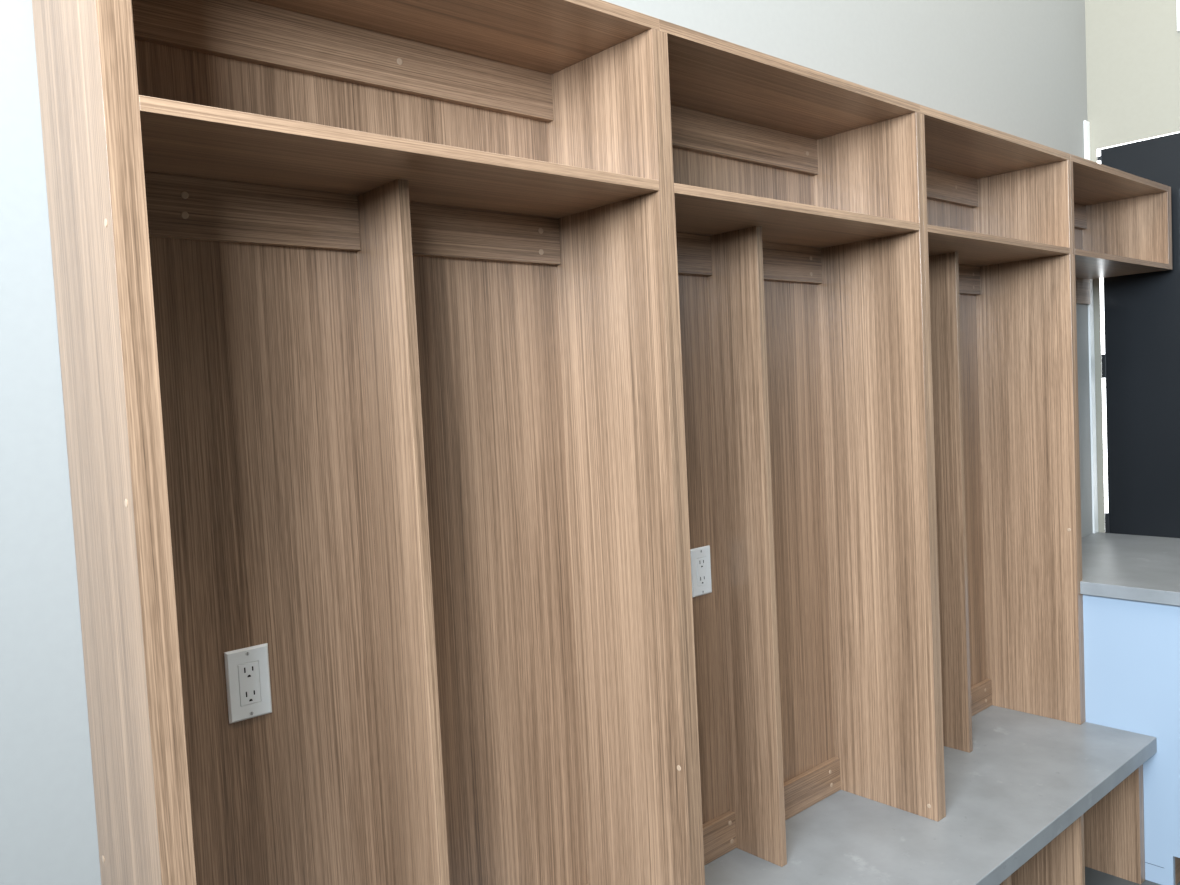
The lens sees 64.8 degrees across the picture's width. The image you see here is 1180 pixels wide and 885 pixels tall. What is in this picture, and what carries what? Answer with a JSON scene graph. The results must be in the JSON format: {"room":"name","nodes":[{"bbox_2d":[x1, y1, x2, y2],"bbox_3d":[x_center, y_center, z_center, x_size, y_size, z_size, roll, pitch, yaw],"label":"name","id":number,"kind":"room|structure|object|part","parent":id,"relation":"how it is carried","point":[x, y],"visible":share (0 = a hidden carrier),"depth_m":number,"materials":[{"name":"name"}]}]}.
{"room":"mudroom","nodes":[
{"label":"mudroom","id":0,"kind":"room"},
{"bbox_2d":[0,0,1092,884],"bbox_3d":[-0.129,-0.746,1.915,5.615,4.458,0.100,-5,4,-41],"label":"wall","id":1,"kind":"structure","parent":0,"point":[1017,68],"depth_m":1.31,"materials":[{"name":"white paint"}]},
{"bbox_2d":[1084,120,1097,532],"bbox_3d":[2.015,-0.455,3.738,0.041,1.649,0.008,-5,4,-41],"label":"trim","id":2,"kind":"structure","parent":1,"relation":"attached to","point":[1086,123],"depth_m":3.74,"materials":[{"name":"white paint"}]},
{"bbox_2d":[1070,154,1171,303],"bbox_3d":[1.734,-0.720,3.290,0.925,0.405,0.303,-5,4,-41],"label":"cubby","id":3,"kind":"object","parent":1,"relation":"attached to","point":[1122,221],"visible":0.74,"depth_m":3.49,"materials":[{"name":"brown wood"}]},
{"bbox_3d":[1.393,-0.727,2.990,0.020,0.285,0.303,-5,4,-41],"label":"panel","id":4,"kind":"part","parent":3,"relation":"part of","materials":[{"name":"brown wood"}]},
{"bbox_3d":[1.625,-0.768,3.394,0.866,0.267,0.003,-5,4,-41],"label":"panel","id":5,"kind":"part","parent":3,"relation":"part of","materials":[{"name":"brown wood"}]},
{"bbox_3d":[1.627,-0.856,3.382,0.865,0.090,0.016,-5,4,-41],"label":"nailing rail","id":6,"kind":"part","parent":3,"relation":"part of","materials":[{"name":"brown wood"}]},
{"bbox_3d":[1.648,-0.568,3.405,0.886,0.098,0.020,-5,4,-41],"label":"nailing rail","id":7,"kind":"part","parent":3,"relation":"part of","materials":[{"name":"brown wood"}]},
{"bbox_3d":[1.711,-0.911,3.266,0.885,0.021,0.300,-5,4,-41],"label":"panel","id":8,"kind":"part","parent":3,"relation":"part of","materials":[{"name":"brown wood"}]},
{"bbox_2d":[1075,249,1168,278],"bbox_3d":[1.732,-0.625,3.288,0.866,0.018,0.300,-5,4,-41],"label":"shelf","id":9,"kind":"object","parent":3,"relation":"attached to","point":[1088,264],"depth_m":3.30,"materials":[{"name":"brown wood"}]},
{"bbox_3d":[2.055,-0.800,3.573,0.020,0.307,0.303,-5,4,-41],"label":"panel","id":10,"kind":"part","parent":3,"relation":"part of","materials":[{"name":"brown wood"}]},
{"bbox_3d":[2.070,-0.802,3.587,0.020,0.307,0.303,-5,4,-41],"label":"panel","id":11,"kind":"part","parent":3,"relation":"part of","materials":[{"name":"brown wood"}]},
{"bbox_2d":[1085,0,1179,532],"bbox_3d":[3.536,-0.937,2.079,0.110,4.458,4.504,-5,4,-41],"label":"wall","id":12,"kind":"structure","parent":0,"point":[1133,46],"depth_m":3.60,"materials":[{"name":"white paint"}]},
{"bbox_2d":[1097,133,1179,537],"bbox_3d":[2.419,0.057,3.399,0.048,2.442,0.990,-5,4,-41],"label":"door","id":13,"kind":"structure","parent":12,"relation":"in","point":[1140,361],"depth_m":3.62,"materials":[{"name":"grey paint"}]},
{"bbox_2d":[1097,132,1179,512],"bbox_3d":[2.407,0.057,3.389,0.006,2.446,0.992,-5,4,-41],"label":"window","id":14,"kind":"structure","parent":12,"relation":"in","point":[1098,150],"depth_m":3.74,"materials":[{"name":"white"}]},
{"bbox_2d":[1177,0,1179,30],"bbox_3d":[2.354,-1.658,3.250,0.010,0.263,0.532,-5,4,-41],"label":"trim","id":15,"kind":"structure","parent":12,"relation":"attached to","point":[1178,1],"depth_m":3.44,"materials":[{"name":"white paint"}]},
{"bbox_2d":[1085,866,1179,884],"bbox_3d":[4.756,1.564,-3.295,13.515,0.100,14.404,-5,4,-41],"label":"floor","id":16,"kind":"structure","parent":0,"point":[1092,876],"depth_m":2.87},
{"bbox_2d":[1000,878,1007,884],"bbox_3d":[0.519,1.240,2.123,0.909,0.411,0.467,-5,4,-41],"label":"cubby","id":17,"kind":"object","parent":16,"relation":"on","point":[1005,882],"visible":0.02,"depth_m":2.23,"materials":[{"name":"brown wood"}]},
{"bbox_2d":[704,705,1156,884],"bbox_3d":[0.516,1.012,2.092,2.762,0.047,0.506,-5,4,-41],"label":"bench","id":18,"kind":"object","parent":17,"relation":"on","point":[1026,778],"visible":0.74,"depth_m":2.38,"materials":[{"name":"grey stone"}]},
{"bbox_2d":[32,0,697,884],"bbox_3d":[-0.281,0.163,1.518,0.934,1.785,0.303,-5,4,-41],"label":"locker","id":19,"kind":"object","parent":18,"relation":"on","point":[363,308],"visible":1,"depth_m":1.57,"materials":[{"name":"brown wood"}]},
{"bbox_3d":[-0.615,0.195,1.223,0.040,1.785,0.303,-5,4,-41],"label":"panel","id":20,"kind":"part","parent":19,"relation":"part of","materials":[{"name":"brown wood"}]},
{"bbox_2d":[224,643,271,723],"bbox_3d":[-0.543,0.384,1.481,0.070,0.114,0.007,-5,4,-41],"label":"wall outlet","id":21,"kind":"object","parent":19,"relation":"attached to","point":[247,673],"visible":1,"depth_m":1.48,"materials":[{"name":"white plastic"}]},
{"bbox_2d":[238,661,260,705],"bbox_3d":[-0.543,0.384,1.482,0.033,0.066,0.006,-5,4,-41],"label":"receptacle","id":22,"kind":"object","parent":21,"relation":"attached to","point":[249,672],"depth_m":1.48,"materials":[{"name":"white plastic"}]},
{"bbox_3d":[-0.560,-0.360,1.455,0.427,0.092,0.016,-5,4,-41],"label":"nailing rail","id":23,"kind":"part","parent":19,"relation":"part of","materials":[{"name":"brown wood"}]},
{"bbox_3d":[-0.407,-0.662,1.587,0.873,0.090,0.016,-5,4,-41],"label":"nailing rail","id":24,"kind":"part","parent":19,"relation":"part of","materials":[{"name":"brown wood"}]},
{"bbox_3d":[-0.372,0.172,1.637,0.874,1.764,0.003,-5,4,-41],"label":"panel","id":25,"kind":"part","parent":19,"relation":"part of","materials":[{"name":"brown wood"}]},
{"bbox_2d":[139,95,658,217],"bbox_3d":[-0.302,-0.431,1.493,0.874,0.018,0.300,-5,4,-41],"label":"shelf","id":26,"kind":"object","parent":19,"relation":"attached to","point":[183,143],"depth_m":1.42,"materials":[{"name":"brown wood"}]},
{"bbox_3d":[-0.309,-0.718,1.484,0.893,0.021,0.300,-5,4,-41],"label":"panel","id":27,"kind":"part","parent":19,"relation":"part of","materials":[{"name":"brown wood"}]},
{"bbox_3d":[-0.226,-0.392,1.749,0.426,0.092,0.016,-5,4,-41],"label":"nailing rail","id":28,"kind":"part","parent":19,"relation":"part of","materials":[{"name":"brown wood"}]},
{"bbox_3d":[0.061,0.141,1.820,0.020,1.764,0.303,-5,4,-41],"label":"panel","id":29,"kind":"part","parent":19,"relation":"part of","materials":[{"name":"brown wood"}]},
{"bbox_2d":[659,19,941,884],"bbox_3d":[0.408,0.097,2.126,0.910,1.785,0.303,-5,4,-41],"label":"locker","id":30,"kind":"object","parent":18,"relation":"on","point":[795,193],"visible":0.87,"depth_m":2.32,"materials":[{"name":"brown wood"}]},
{"bbox_3d":[0.076,0.139,1.833,0.020,1.764,0.303,-5,4,-41],"label":"panel","id":31,"kind":"part","parent":30,"relation":"part of","materials":[{"name":"brown wood"}]},
{"bbox_3d":[0.122,-0.425,2.056,0.423,0.092,0.016,-5,4,-41],"label":"nailing rail","id":32,"kind":"part","parent":30,"relation":"part of","materials":[{"name":"brown wood"}]},
{"bbox_2d":[690,545,711,597],"bbox_3d":[0.263,0.304,2.192,0.070,0.114,0.007,-5,4,-41],"label":"wall outlet","id":33,"kind":"object","parent":30,"relation":"attached to","point":[700,557],"visible":0.93,"depth_m":2.19,"materials":[{"name":"white plastic"}]},
{"bbox_2d":[697,557,706,585],"bbox_3d":[0.262,0.304,2.193,0.033,0.066,0.006,-5,4,-41],"label":"receptacle","id":34,"kind":"object","parent":33,"relation":"attached to","point":[701,561],"depth_m":2.19,"materials":[{"name":"white plastic"}]},
{"bbox_3d":[0.191,0.958,2.127,0.423,0.089,0.016,-5,4,-41],"label":"nailing rail","id":35,"kind":"part","parent":30,"relation":"part of","materials":[{"name":"brown wood"}]},
{"bbox_3d":[0.274,-0.727,2.189,0.869,0.090,0.016,-5,4,-41],"label":"nailing rail","id":36,"kind":"part","parent":30,"relation":"part of","materials":[{"name":"brown wood"}]},
{"bbox_3d":[0.309,0.107,2.239,0.870,1.764,0.003,-5,4,-41],"label":"panel","id":37,"kind":"part","parent":30,"relation":"part of","materials":[{"name":"brown wood"}]},
{"bbox_3d":[0.366,-0.782,2.079,0.910,0.021,0.300,-5,4,-41],"label":"panel","id":38,"kind":"part","parent":30,"relation":"part of","materials":[{"name":"brown wood"}]},
{"bbox_3d":[0.454,-0.457,2.350,0.426,0.092,0.016,-5,4,-41],"label":"nailing rail","id":39,"kind":"part","parent":30,"relation":"part of","materials":[{"name":"brown wood"}]},
{"bbox_2d":[674,183,919,247],"bbox_3d":[0.380,-0.496,2.094,0.870,0.018,0.300,-5,4,-41],"label":"shelf","id":40,"kind":"object","parent":30,"relation":"attached to","point":[708,215],"depth_m":2.09,"materials":[{"name":"brown wood"}]},
{"bbox_3d":[0.523,0.926,2.421,0.426,0.089,0.016,-5,4,-41],"label":"nailing rail","id":41,"kind":"part","parent":30,"relation":"part of","materials":[{"name":"brown wood"}]},
{"bbox_3d":[0.742,0.076,2.420,0.020,1.764,0.303,-5,4,-41],"label":"panel","id":42,"kind":"part","parent":30,"relation":"part of","materials":[{"name":"brown wood"}]},
{"bbox_2d":[920,105,1085,818],"bbox_3d":[1.093,0.032,2.730,0.920,1.785,0.303,-5,4,-41],"label":"locker","id":43,"kind":"object","parent":18,"relation":"on","point":[1000,278],"visible":0.66,"depth_m":2.95,"materials":[{"name":"brown wood"}]},
{"bbox_3d":[0.756,0.074,2.433,0.020,1.764,0.303,-5,4,-41],"label":"panel","id":44,"kind":"part","parent":43,"relation":"part of","materials":[{"name":"brown wood"}]},
{"bbox_3d":[0.951,-0.792,2.786,0.860,0.090,0.016,-5,4,-41],"label":"nailing rail","id":45,"kind":"part","parent":43,"relation":"part of","materials":[{"name":"brown wood"}]},
{"bbox_3d":[0.986,0.042,2.836,0.861,1.764,0.003,-5,4,-41],"label":"panel","id":46,"kind":"part","parent":43,"relation":"part of","materials":[{"name":"brown wood"}]},
{"bbox_3d":[1.133,-0.522,2.948,0.414,0.092,0.016,-5,4,-41],"label":"nailing rail","id":47,"kind":"part","parent":43,"relation":"part of","materials":[{"name":"brown wood"}]},
{"bbox_3d":[1.202,0.862,3.019,0.414,0.089,0.016,-5,4,-41],"label":"nailing rail","id":48,"kind":"part","parent":43,"relation":"part of","materials":[{"name":"brown wood"}]},
{"bbox_3d":[1.042,-0.847,2.677,0.900,0.021,0.300,-5,4,-41],"label":"panel","id":49,"kind":"part","parent":43,"relation":"part of","materials":[{"name":"brown wood"}]},
{"bbox_2d":[928,225,1069,265],"bbox_3d":[1.057,-0.561,2.692,0.861,0.018,0.300,-5,4,-41],"label":"shelf","id":50,"kind":"object","parent":43,"relation":"attached to","point":[970,248],"depth_m":2.70,"materials":[{"name":"brown wood"}]},
{"bbox_3d":[1.415,0.012,3.014,0.020,1.764,0.303,-5,4,-41],"label":"panel","id":51,"kind":"part","parent":43,"relation":"part of","materials":[{"name":"brown wood"}]},
{"bbox_3d":[1.437,0.153,3.035,0.020,1.478,0.303,-5,4,-41],"label":"panel","id":52,"kind":"part","parent":43,"relation":"part of","materials":[{"name":"brown wood"}]},
{"bbox_2d":[1008,764,1144,884],"bbox_3d":[1.203,1.175,2.726,0.918,0.411,0.467,-5,4,-41],"label":"cubby","id":53,"kind":"object","parent":16,"relation":"on","point":[1108,838],"visible":0.14,"depth_m":2.85,"materials":[{"name":"brown wood"}]},
{"bbox_3d":[1.526,1.144,3.011,0.020,0.411,0.467,-5,4,-41],"label":"panel","id":54,"kind":"part","parent":53,"relation":"part of","materials":[{"name":"brown wood"}]},
{"bbox_3d":[1.540,1.143,3.024,0.018,0.411,0.467,-5,4,-41],"label":"panel","id":55,"kind":"part","parent":53,"relation":"part of","materials":[{"name":"brown wood"}]},
{"bbox_2d":[1083,594,1179,884],"bbox_3d":[1.943,0.878,3.275,0.950,0.873,0.621,-5,4,-41],"label":"base cabinet","id":56,"kind":"object","parent":16,"relation":"on","point":[1132,648],"visible":0.44,"depth_m":2.83,"materials":[{"name":"light blue laminate"},{"name":"walnut wood-grain laminate"}]},
{"bbox_2d":[1080,532,1179,605],"bbox_3d":[1.921,0.423,3.234,0.974,0.041,0.648,-5,4,-41],"label":"countertop","id":57,"kind":"structure","parent":56,"relation":"on","point":[1119,566],"depth_m":3.09,"materials":[{"name":"grey stone"}]}
]}

